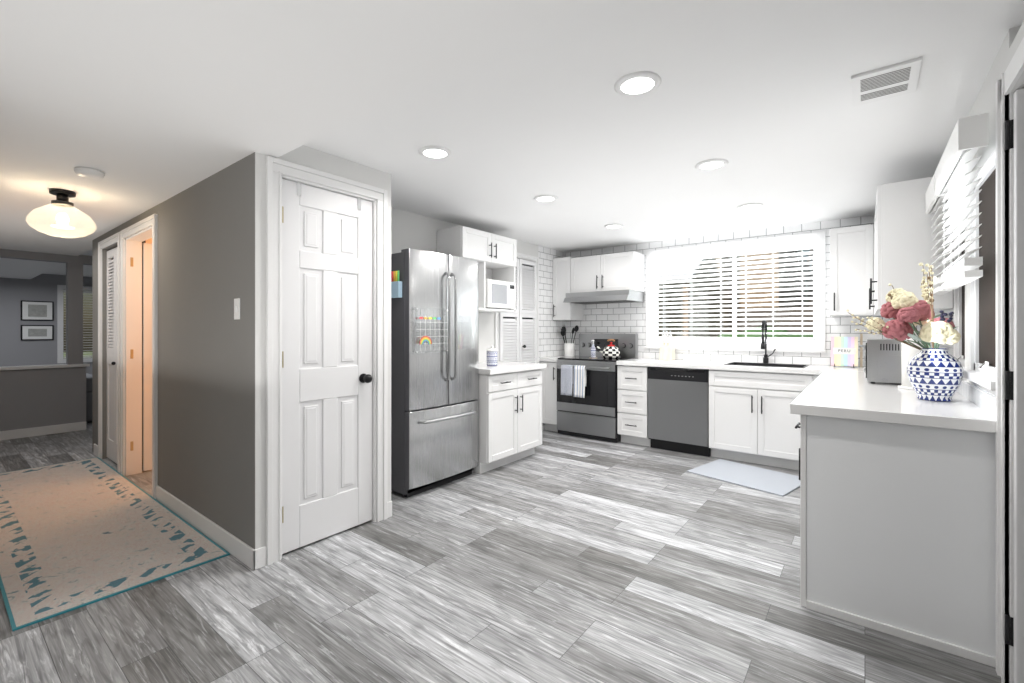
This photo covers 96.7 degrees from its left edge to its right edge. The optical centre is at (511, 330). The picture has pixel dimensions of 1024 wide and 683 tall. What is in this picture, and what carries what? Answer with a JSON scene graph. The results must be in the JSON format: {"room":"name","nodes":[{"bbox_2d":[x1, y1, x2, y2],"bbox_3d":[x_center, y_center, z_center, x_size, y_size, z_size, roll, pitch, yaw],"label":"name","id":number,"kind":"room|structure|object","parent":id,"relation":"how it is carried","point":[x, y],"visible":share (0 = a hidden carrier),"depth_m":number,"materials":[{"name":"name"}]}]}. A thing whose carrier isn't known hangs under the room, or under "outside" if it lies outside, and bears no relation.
{"room":"kitchen","nodes":[
{"label":"kitchen","id":0,"kind":"room"},
{"bbox_2d":[0,367,85,430],"bbox_3d":[-6.594,0.850,4.324,0.120,0.800,3.750,0,0,38],"label":"wall","id":1,"kind":"structure","parent":0,"point":[30,398],"depth_m":5.46,"materials":[{"name":"grey paint"}]},
{"bbox_2d":[0,421,85,440],"bbox_3d":[-5.750,1.198,5.302,0.013,0.105,1.170,0,0,38],"label":"baseboard","id":2,"kind":"structure","parent":1,"relation":"attached to","point":[61,428],"depth_m":5.45,"materials":[{"name":"white wood"}]},
{"bbox_2d":[0,363,89,370],"bbox_3d":[-6.585,0.432,4.335,0.180,0.035,3.780,0,0,38],"label":"trim","id":3,"kind":"structure","parent":1,"relation":"on","point":[43,366],"depth_m":5.47,"materials":[{"name":"white wood"}]},
{"bbox_2d":[66,262,82,363],"bbox_3d":[-5.506,-0.217,5.726,0.120,1.265,0.140,0,0,38],"label":"post","id":4,"kind":"object","parent":3,"relation":"on","point":[74,313],"visible":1,"depth_m":5.68,"materials":[{"name":"grey paint"}]},
{"bbox_2d":[0,274,91,374],"bbox_3d":[-9.339,0.070,7.637,0.120,2.360,5.620,0,0,38],"label":"wall","id":5,"kind":"structure","parent":0,"point":[15,350],"depth_m":8.26,"materials":[{"name":"grey paint"}]},
{"bbox_2d":[21,300,53,320],"bbox_3d":[-8.700,-0.370,8.343,0.023,0.360,0.420,0,0,38],"label":"picture","id":6,"kind":"object","parent":5,"relation":"attached to","point":[37,310],"visible":0.98,"depth_m":8.34},
{"bbox_2d":[21,325,53,339],"bbox_3d":[-8.700,0.030,8.343,0.023,0.280,0.420,0,0,38],"label":"picture","id":7,"kind":"object","parent":5,"relation":"attached to","point":[37,332],"visible":0.93,"depth_m":8.34},
{"bbox_2d":[57,285,91,362],"bbox_3d":[-8.217,-0.130,8.969,0.020,1.480,1.060,0,0,38],"label":"window frame","id":8,"kind":"structure","parent":5,"relation":"in","point":[60,288],"depth_m":8.58,"materials":[{"name":"white wood"}]},
{"bbox_2d":[63,290,91,357],"bbox_3d":[-8.249,-0.128,8.993,0.060,1.305,0.880,0,0,38],"label":"window blind","id":9,"kind":"object","parent":8,"relation":"attached to","point":[89,356],"visible":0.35,"depth_m":8.89,"materials":[{"name":"white plastic"}]},
{"bbox_2d":[0,249,91,264],"bbox_3d":[-6.303,-0.905,4.699,0.120,0.110,4.700,0,0,38],"label":"header","id":10,"kind":"object","parent":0,"point":[40,256],"depth_m":5.49,"materials":[{"name":"grey paint"}]},
{"bbox_2d":[92,239,94,451],"bbox_3d":[-3.947,0.070,5.125,0.120,2.360,1.140,0,0,38],"label":"wall","id":11,"kind":"structure","parent":0,"point":[93,341],"depth_m":4.64,"materials":[{"name":"grey paint"}]},
{"bbox_2d":[142,240,145,469],"bbox_3d":[-3.662,0.095,4.353,0.851,2.310,0.050,0,0,38],"label":"wall","id":12,"kind":"structure","parent":0,"point":[142,352],"depth_m":4.09,"materials":[{"name":"white paint"}]},
{"bbox_2d":[95,152,254,548],"bbox_3d":[-2.766,0.070,3.557,3.668,2.360,0.110,0,0,38],"label":"wall","id":13,"kind":"structure","parent":0,"point":[206,360],"depth_m":2.79,"materials":[{"name":"grey paint"}]},
{"bbox_2d":[98,232,119,472],"bbox_3d":[-3.751,0.190,4.238,0.791,2.120,0.021,0,0,38],"label":"trim","id":14,"kind":"structure","parent":13,"relation":"attached to","point":[109,241],"depth_m":4.42,"materials":[{"name":"white wood"}]},
{"bbox_2d":[107,247,116,463],"bbox_3d":[-3.727,0.228,4.269,0.643,2.015,0.067,0,0,38],"label":"door","id":15,"kind":"structure","parent":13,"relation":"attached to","point":[112,359],"depth_m":4.37,"materials":[{"name":"white wood"}]},
{"bbox_2d":[120,214,157,498],"bbox_3d":[-2.989,0.190,3.717,0.960,2.120,0.131,0,0,38],"label":"door frame","id":16,"kind":"structure","parent":13,"relation":"attached to","point":[147,227],"depth_m":3.94,"materials":[{"name":"white wood"}]},
{"bbox_2d":[143,243,151,470],"bbox_3d":[-3.026,0.229,4.334,0.035,2.018,0.780,0,0,38],"label":"door","id":17,"kind":"structure","parent":13,"relation":"in","point":[147,356],"depth_m":4.04,"materials":[{"name":"white wood"}]},
{"bbox_2d":[156,485,260,569],"bbox_3d":[-1.989,1.198,2.882,1.643,0.105,0.023,0,0,38],"label":"baseboard","id":18,"kind":"structure","parent":13,"relation":"attached to","point":[244,553],"depth_m":2.71,"materials":[{"name":"white wood"}]},
{"bbox_2d":[234,298,239,319],"bbox_3d":[-1.525,-0.122,2.517,0.070,0.116,0.012,0,0,38],"label":"switch plate","id":19,"kind":"object","parent":13,"relation":"attached to","point":[237,308],"visible":1,"depth_m":2.51,"materials":[{"name":"white plastic"}]},
{"bbox_2d":[0,0,596,278],"bbox_3d":[-4.512,-1.145,2.341,16.000,0.410,4.170,0,0,38],"label":"ceiling","id":20,"kind":"structure","parent":0,"point":[144,105],"depth_m":1.71,"materials":[{"name":"paint"}]},
{"bbox_2d":[26,188,95,237],"bbox_3d":[-3.020,-0.785,3.057,0.340,0.310,0.340,0,0,38],"label":"pendant light","id":21,"kind":"object","parent":20,"relation":"hanging from","point":[63,196],"visible":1,"depth_m":3.03,"materials":[{"name":"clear glass"}]},
{"bbox_2d":[74,167,104,178],"bbox_3d":[-2.475,-0.921,2.667,0.136,0.036,0.136,0,0,38],"label":"smoke detector","id":22,"kind":"object","parent":20,"relation":"attached to","point":[89,173],"visible":0.98,"depth_m":2.63,"materials":[{"name":"white plastic"}]},
{"bbox_2d":[255,145,390,548],"bbox_3d":[-1.130,0.070,2.769,0.120,2.360,0.868,0,0,38],"label":"wall","id":23,"kind":"structure","parent":0,"point":[309,157],"depth_m":2.43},
{"bbox_2d":[282,179,371,553],"bbox_3d":[-1.081,0.196,2.730,0.115,2.084,0.600,0,0,38],"label":"pantry door","id":24,"kind":"structure","parent":23,"relation":"in","point":[326,363],"depth_m":2.72,"materials":[{"name":"white wood"}]},
{"bbox_2d":[266,155,387,565],"bbox_3d":[-1.119,0.158,2.766,0.141,2.185,0.770,0,0,38],"label":"door frame","id":25,"kind":"structure","parent":23,"relation":"attached to","point":[276,168],"depth_m":2.54,"materials":[{"name":"white wood"}]},
{"bbox_2d":[391,207,565,430],"bbox_3d":[-0.351,0.070,4.891,0.150,2.360,3.640,0,0,38],"label":"wall","id":26,"kind":"structure","parent":0,"point":[411,230],"depth_m":4.92,"materials":[{"name":"paint"}]},
{"bbox_2d":[494,252,538,362],"bbox_3d":[0.069,0.170,5.293,0.021,2.160,0.830,0,0,38],"label":"door frame","id":27,"kind":"structure","parent":26,"relation":"attached to","point":[496,314],"depth_m":5.45,"materials":[{"name":"white wood"}]},
{"bbox_2d":[499,259,536,362],"bbox_3d":[0.095,0.198,5.273,0.083,2.065,0.702,0,0,38],"label":"door","id":28,"kind":"structure","parent":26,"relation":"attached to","point":[518,335],"depth_m":5.32,"materials":[{"name":"white wood"}]},
{"bbox_2d":[0,421,1000,682],"bbox_3d":[-2.725,1.300,4.645,16.000,0.100,10.000,0,0,38],"label":"floor","id":29,"kind":"structure","parent":0,"point":[556,557],"depth_m":2.10,"materials":[{"name":"grey wood"}]},
{"bbox_2d":[86,373,91,421],"bbox_3d":[-6.797,0.840,5.367,1.280,0.780,3.950,0,0,38],"label":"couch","id":30,"kind":"object","parent":29,"relation":"on","point":[88,397],"depth_m":6.16,"materials":[{"name":"fabric"}]},
{"bbox_2d":[0,457,229,630],"bbox_3d":[-3.078,1.246,3.187,3.170,0.008,0.820,0,0,38],"label":"rug","id":31,"kind":"object","parent":29,"relation":"on","point":[77,534],"visible":1,"depth_m":2.70,"materials":[{"name":"beige fabric"}]},
{"bbox_2d":[391,248,478,497],"bbox_3d":[-0.707,0.318,3.773,0.598,1.864,0.799,0,0,38],"label":"fridge","id":32,"kind":"object","parent":29,"relation":"on","point":[434,368],"visible":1,"depth_m":3.52,"materials":[{"name":"silver metal"}]},
{"bbox_2d":[437,226,546,473],"bbox_3d":[-0.180,0.150,4.436,0.672,2.200,0.870,0,0,38],"label":"kitchen cabinet","id":33,"kind":"object","parent":29,"relation":"on","point":[510,412],"visible":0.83,"depth_m":4.24,"materials":[{"name":"white wood"}]},
{"bbox_2d":[486,346,497,365],"bbox_3d":[-0.190,0.234,4.324,0.110,0.190,0.110,0,0,38],"label":"canister","id":34,"kind":"object","parent":33,"relation":"on","point":[491,356],"visible":1,"depth_m":4.28,"materials":[{"name":"white plastic"}]},
{"bbox_2d":[486,279,514,309],"bbox_3d":[-0.216,-0.360,4.629,0.314,0.280,0.420,0,0,38],"label":"microwave","id":35,"kind":"object","parent":33,"relation":"in","point":[500,294],"visible":0.71,"depth_m":4.50,"materials":[{"name":"white plastic"}]},
{"bbox_2d":[541,361,557,431],"bbox_3d":[0.638,0.812,5.836,0.248,0.875,0.605,0,0,38],"label":"base cabinet","id":36,"kind":"object","parent":29,"relation":"on","point":[549,410],"depth_m":5.60,"materials":[{"name":"white wood"}]},
{"bbox_2d":[540,357,560,360],"bbox_3d":[0.635,0.353,5.833,0.248,0.045,0.637,0,0,38],"label":"countertop","id":37,"kind":"structure","parent":36,"relation":"on","point":[541,358],"depth_m":5.60,"materials":[{"name":"white stone"}]},
{"bbox_2d":[561,326,578,356],"bbox_3d":[0.754,0.128,5.913,0.242,0.402,0.207,0,0,38],"label":"utensil crock","id":38,"kind":"object","parent":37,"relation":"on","point":[569,349],"visible":1,"depth_m":5.87,"materials":[{"name":"white ceramic"}]},
{"bbox_2d":[557,334,637,442],"bbox_3d":[1.002,0.636,5.468,0.770,1.203,0.710,0,0,38],"label":"range","id":39,"kind":"object","parent":29,"relation":"on","point":[587,389],"visible":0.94,"depth_m":5.26,"materials":[{"name":"silver glass"}]},
{"bbox_2d":[589,340,596,357],"bbox_3d":[0.978,0.217,5.479,0.100,0.215,0.102,0,0,38],"label":"soap bottle","id":40,"kind":"object","parent":39,"relation":"on","point":[593,351],"visible":1,"depth_m":5.46,"materials":[{"name":"white plastic"}]},
{"bbox_2d":[597,339,619,358],"bbox_3d":[1.157,0.209,5.455,0.278,0.230,0.216,0,0,18],"label":"kettle","id":41,"kind":"object","parent":39,"relation":"on","point":[611,351],"visible":1,"depth_m":5.38,"materials":[{"name":"multicoloured metal"}]},
{"bbox_2d":[617,365,651,446],"bbox_3d":[1.486,0.812,5.178,0.343,0.875,0.605,0,0,38],"label":"base cabinet","id":42,"kind":"object","parent":29,"relation":"on","point":[632,380],"depth_m":4.94,"materials":[{"name":"white wood"}]},
{"bbox_2d":[648,367,709,456],"bbox_3d":[1.852,0.815,4.868,0.604,0.870,0.577,0,0,38],"label":"dishwasher","id":43,"kind":"object","parent":29,"relation":"on","point":[678,409],"visible":0.88,"depth_m":4.63,"materials":[{"name":"silver metal"}]},
{"bbox_2d":[687,459,799,496],"bbox_3d":[2.028,1.244,3.920,0.600,0.012,0.780,0,0,-39],"label":"floor mat","id":44,"kind":"object","parent":29,"relation":"on","point":[767,480],"visible":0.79,"depth_m":3.87,"materials":[{"name":"grey fabric"}]},
{"bbox_2d":[709,369,815,469],"bbox_3d":[2.447,0.812,4.433,0.857,0.875,0.605,0,0,38],"label":"base cabinet","id":45,"kind":"object","parent":29,"relation":"on","point":[750,421],"depth_m":4.21,"materials":[{"name":"white wood"}]},
{"bbox_2d":[616,358,803,372],"bbox_3d":[2.036,0.353,4.747,1.741,0.045,0.637,0,0,38],"label":"countertop","id":46,"kind":"structure","parent":45,"relation":"on","point":[737,367],"depth_m":4.54,"materials":[{"name":"white stone"}]},
{"bbox_2d":[659,331,674,359],"bbox_3d":[1.767,0.163,5.182,0.130,0.333,0.165,0,0,38],"label":"knife block","id":47,"kind":"object","parent":46,"relation":"on","point":[667,349],"visible":1,"depth_m":5.15,"materials":[{"name":"white wood"}]},
{"bbox_2d":[760,320,775,363],"bbox_3d":[2.568,0.110,4.563,0.116,0.440,0.217,0,0,38],"label":"faucet","id":48,"kind":"object","parent":46,"relation":"on","point":[764,324],"depth_m":4.62,"materials":[{"name":"black metal"}]},
{"bbox_2d":[796,417,995,667],"bbox_3d":[1.765,0.812,2.141,0.629,0.875,0.664,0,0,38],"label":"base cabinet","id":49,"kind":"object","parent":29,"relation":"on","point":[897,512],"depth_m":1.86,"materials":[{"name":"white wood"}]},
{"bbox_2d":[788,365,995,432],"bbox_3d":[2.353,0.353,3.061,0.827,0.045,2.912,0,0,38],"label":"countertop","id":50,"kind":"structure","parent":49,"relation":"on","point":[844,393],"depth_m":2.04,"materials":[{"name":"white stone"}]},
{"bbox_2d":[831,337,857,367],"bbox_3d":[3.056,0.191,4.185,0.200,0.274,0.165,0,0,38],"label":"book","id":51,"kind":"object","parent":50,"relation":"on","point":[844,351],"visible":1,"depth_m":4.17,"materials":[{"name":"multicoloured paper"}]},
{"bbox_2d":[860,334,862,366],"bbox_3d":[3.201,0.177,4.169,0.018,0.304,0.112,0,0,38],"label":"cutting board","id":52,"kind":"object","parent":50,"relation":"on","point":[861,351],"visible":0.93,"depth_m":4.16,"materials":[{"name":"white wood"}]},
{"bbox_2d":[859,339,900,383],"bbox_3d":[2.446,0.192,2.947,0.317,0.275,0.423,0,0,38],"label":"toaster oven","id":53,"kind":"object","parent":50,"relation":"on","point":[882,358],"visible":0.69,"depth_m":2.81,"materials":[{"name":"silver metal"}]},
{"bbox_2d":[846,263,963,401],"bbox_3d":[1.917,-0.009,2.239,0.438,0.677,0.474,0,0,38],"label":"vase","id":54,"kind":"object","parent":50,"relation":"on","point":[935,372],"visible":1,"depth_m":2.14,"materials":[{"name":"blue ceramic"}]},
{"bbox_2d":[898,331,928,389],"bbox_3d":[2.298,0.164,2.596,0.150,0.330,0.150,0,0,38],"label":"paper towel","id":55,"kind":"object","parent":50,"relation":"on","point":[908,352],"visible":0.33,"depth_m":2.59,"materials":[{"name":"white paper"}]},
{"bbox_2d":[42,0,1023,276],"bbox_3d":[-1.876,-1.205,5.739,16.000,0.290,4.430,0,0,38],"label":"ceiling","id":56,"kind":"structure","parent":0,"point":[756,94],"depth_m":2.30,"materials":[{"name":"paint"}]},
{"bbox_2d":[418,146,451,158],"bbox_3d":[-0.454,-1.054,2.694,0.196,0.012,0.196,0,0,38],"label":"recessed light","id":57,"kind":"object","parent":56,"relation":"in","point":[434,152],"visible":1,"depth_m":2.68,"materials":[{"name":"white plastic"}]},
{"bbox_2d":[533,194,557,201],"bbox_3d":[0.269,-1.054,3.626,0.196,0.012,0.196,0,0,38],"label":"recessed light","id":58,"kind":"object","parent":56,"relation":"in","point":[545,198],"visible":1,"depth_m":3.62,"materials":[{"name":"white plastic"}]},
{"bbox_2d":[604,224,623,228],"bbox_3d":[1.024,-1.054,4.584,0.196,0.012,0.196,0,0,38],"label":"recessed light","id":59,"kind":"object","parent":56,"relation":"in","point":[611,226],"visible":0.98,"depth_m":4.57,"materials":[{"name":"white plastic"}]},
{"bbox_2d":[614,71,660,96],"bbox_3d":[0.538,-1.054,1.950,0.196,0.012,0.196,0,0,38],"label":"recessed light","id":60,"kind":"object","parent":56,"relation":"in","point":[638,83],"visible":0.98,"depth_m":1.94,"materials":[{"name":"white plastic"}]},
{"bbox_2d":[695,159,728,170],"bbox_3d":[1.267,-1.054,2.890,0.196,0.012,0.196,0,0,38],"label":"recessed light","id":61,"kind":"object","parent":56,"relation":"in","point":[709,164],"visible":0.98,"depth_m":2.88,"materials":[{"name":"white plastic"}]},
{"bbox_2d":[737,203,762,209],"bbox_3d":[2.015,-1.054,3.854,0.196,0.012,0.196,0,0,38],"label":"recessed light","id":62,"kind":"object","parent":56,"relation":"in","point":[748,206],"visible":1,"depth_m":3.85,"materials":[{"name":"white plastic"}]},
{"bbox_2d":[851,57,921,106],"bbox_3d":[1.590,-1.053,1.944,0.220,0.013,0.300,0,0,38],"label":"ceiling vent","id":63,"kind":"object","parent":56,"relation":"in","point":[891,81],"visible":1,"depth_m":1.92,"materials":[{"name":"white metal"}]},
{"bbox_2d":[566,215,920,366],"bbox_3d":[2.200,0.070,5.121,3.900,2.360,0.150,0,0,38],"label":"wall","id":64,"kind":"structure","parent":0,"point":[619,318],"depth_m":4.99,"materials":[{"name":"tile"}]},
{"bbox_2d":[553,257,587,320],"bbox_3d":[0.757,-0.540,5.929,0.322,0.800,0.337,0,0,38],"label":"upper cabinet","id":65,"kind":"object","parent":64,"relation":"attached to","point":[568,305],"depth_m":5.80,"materials":[{"name":"white wood"}]},
{"bbox_2d":[576,251,644,296],"bbox_3d":[1.168,-0.695,5.610,0.830,0.450,0.337,0,0,38],"label":"upper cabinet","id":66,"kind":"object","parent":64,"relation":"attached to","point":[604,275],"depth_m":5.41,"materials":[{"name":"white wood"}]},
{"bbox_2d":[563,289,644,304],"bbox_3d":[1.113,-0.407,5.538,0.830,0.122,0.515,0,0,38],"label":"hood","id":67,"kind":"object","parent":66,"relation":"attached to","point":[600,296],"depth_m":5.38,"materials":[{"name":"silver metal"}]},
{"bbox_2d":[645,231,826,352],"bbox_3d":[2.357,-0.375,4.980,1.800,1.170,0.180,0,0,38],"label":"window","id":68,"kind":"structure","parent":64,"relation":"in","point":[819,346],"depth_m":4.88,"materials":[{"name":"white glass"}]},
{"bbox_2d":[654,255,732,340],"bbox_3d":[2.060,-0.383,5.217,0.871,0.998,0.060,0,0,38],"label":"window blind","id":69,"kind":"object","parent":68,"relation":"attached to","point":[701,338],"visible":0.88,"depth_m":5.19,"materials":[{"name":"white plastic"}]},
{"bbox_2d":[652,240,815,262],"bbox_3d":[2.325,-0.850,4.939,1.632,0.070,0.013,0,0,38],"label":"blind valance","id":70,"kind":"object","parent":68,"relation":"attached to","point":[756,249],"visible":1,"depth_m":4.86,"materials":[{"name":"white wood"}]},
{"bbox_2d":[733,241,816,341],"bbox_3d":[2.708,-0.383,4.715,0.751,0.998,0.060,0,0,38],"label":"window blind","id":71,"kind":"object","parent":68,"relation":"attached to","point":[745,277],"visible":0.73,"depth_m":4.70,"materials":[{"name":"white plastic"}]},
{"bbox_2d":[830,225,863,315],"bbox_3d":[3.076,-0.530,4.104,0.330,0.780,0.377,0,0,38],"label":"upper cabinet","id":72,"kind":"object","parent":64,"relation":"attached to","point":[846,243],"depth_m":4.02,"materials":[{"name":"white wood"}]},
{"bbox_2d":[929,21,1023,417],"bbox_3d":[1.270,0.070,0.894,0.128,2.360,7.970,0,0,38],"label":"wall","id":73,"kind":"structure","parent":0,"point":[982,397],"depth_m":1.88,"materials":[{"name":"paint"}]},
{"bbox_2d":[864,224,880,315],"bbox_3d":[2.918,-0.515,3.435,0.392,0.770,0.995,0,0,38],"label":"upper cabinet","id":74,"kind":"object","parent":73,"relation":"attached to","point":[867,228],"depth_m":3.92,"materials":[{"name":"white wood"}]},
{"bbox_2d":[872,177,952,312],"bbox_3d":[2.545,-0.515,2.908,0.337,0.770,0.515,0,0,38],"label":"upper cabinet","id":75,"kind":"object","parent":73,"relation":"attached to","point":[902,238],"depth_m":2.73,"materials":[{"name":"white wood"}]},
{"bbox_2d":[925,173,951,294],"bbox_3d":[2.321,-0.505,2.471,0.080,0.600,0.430,0,0,38],"label":"window blind","id":76,"kind":"object","parent":73,"relation":"attached to","point":[934,204],"visible":0.52,"depth_m":2.46,"materials":[{"name":"white plastic"}]},
{"bbox_2d":[955,230,964,366],"bbox_3d":[2.433,-0.260,2.403,0.142,0.900,0.340,0,0,38],"label":"window","id":77,"kind":"structure","parent":73,"relation":"in","point":[960,320],"depth_m":2.52,"materials":[{"name":"silver metal"}]},
{"bbox_2d":[962,148,995,389],"bbox_3d":[2.196,-0.245,2.106,0.150,0.930,1.160,0,0,38],"label":"window","id":78,"kind":"structure","parent":73,"relation":"in","point":[983,324],"depth_m":2.01,"materials":[{"name":"silver metal"}]},
{"bbox_2d":[935,112,988,289],"bbox_3d":[1.951,-0.505,1.993,0.080,0.600,0.740,0,0,38],"label":"window blind","id":79,"kind":"object","parent":78,"relation":"attached to","point":[955,174],"visible":1,"depth_m":1.85,"materials":[{"name":"white plastic"}]},
{"bbox_2d":[996,37,1023,682],"bbox_3d":[1.516,0.170,1.220,0.140,2.160,1.045,0,0,38],"label":"door frame","id":80,"kind":"structure","parent":73,"relation":"attached to","point":[1006,83],"depth_m":1.60,"materials":[{"name":"white wood"}]},
{"bbox_2d":[1014,88,1023,682],"bbox_3d":[2.042,0.209,1.314,0.804,2.058,0.036,0,0,38],"label":"door","id":81,"kind":"structure","parent":73,"relation":"in","point":[1019,386],"depth_m":1.54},
{"label":"outside","id":82,"kind":"structure","parent":0,"visible":0},
{"bbox_2d":[63,352,91,358],"bbox_3d":[8.307,1.375,18.868,70.000,0.050,80.000,0,0,38],"label":"ground","id":83,"kind":"structure","parent":82,"point":[84,353],"depth_m":26.14,"materials":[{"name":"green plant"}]},
{"bbox_2d":[659,250,812,336],"bbox_3d":[7.120,-1.700,14.726,12.800,6.100,10.000,0,0,38],"label":"building","id":84,"kind":"structure","parent":83,"relation":"on","point":[751,307],"depth_m":13.31,"materials":[{"name":"beige"}]},
{"bbox_2d":[718,326,812,337],"bbox_3d":[5.497,0.602,7.505,5.025,1.411,1.743,0,0,38],"label":"hedge","id":85,"kind":"object","parent":83,"relation":"on","point":[776,335],"depth_m":7.85,"materials":[{"name":"green plant"}]},
{"bbox_2d":[795,249,812,306],"bbox_3d":[12.152,-4.079,17.951,9.352,10.859,10.952,0,0,38],"label":"tree","id":86,"kind":"object","parent":83,"relation":"on","point":[809,290],"depth_m":14.56,"materials":[{"name":"green plant"}]}
]}

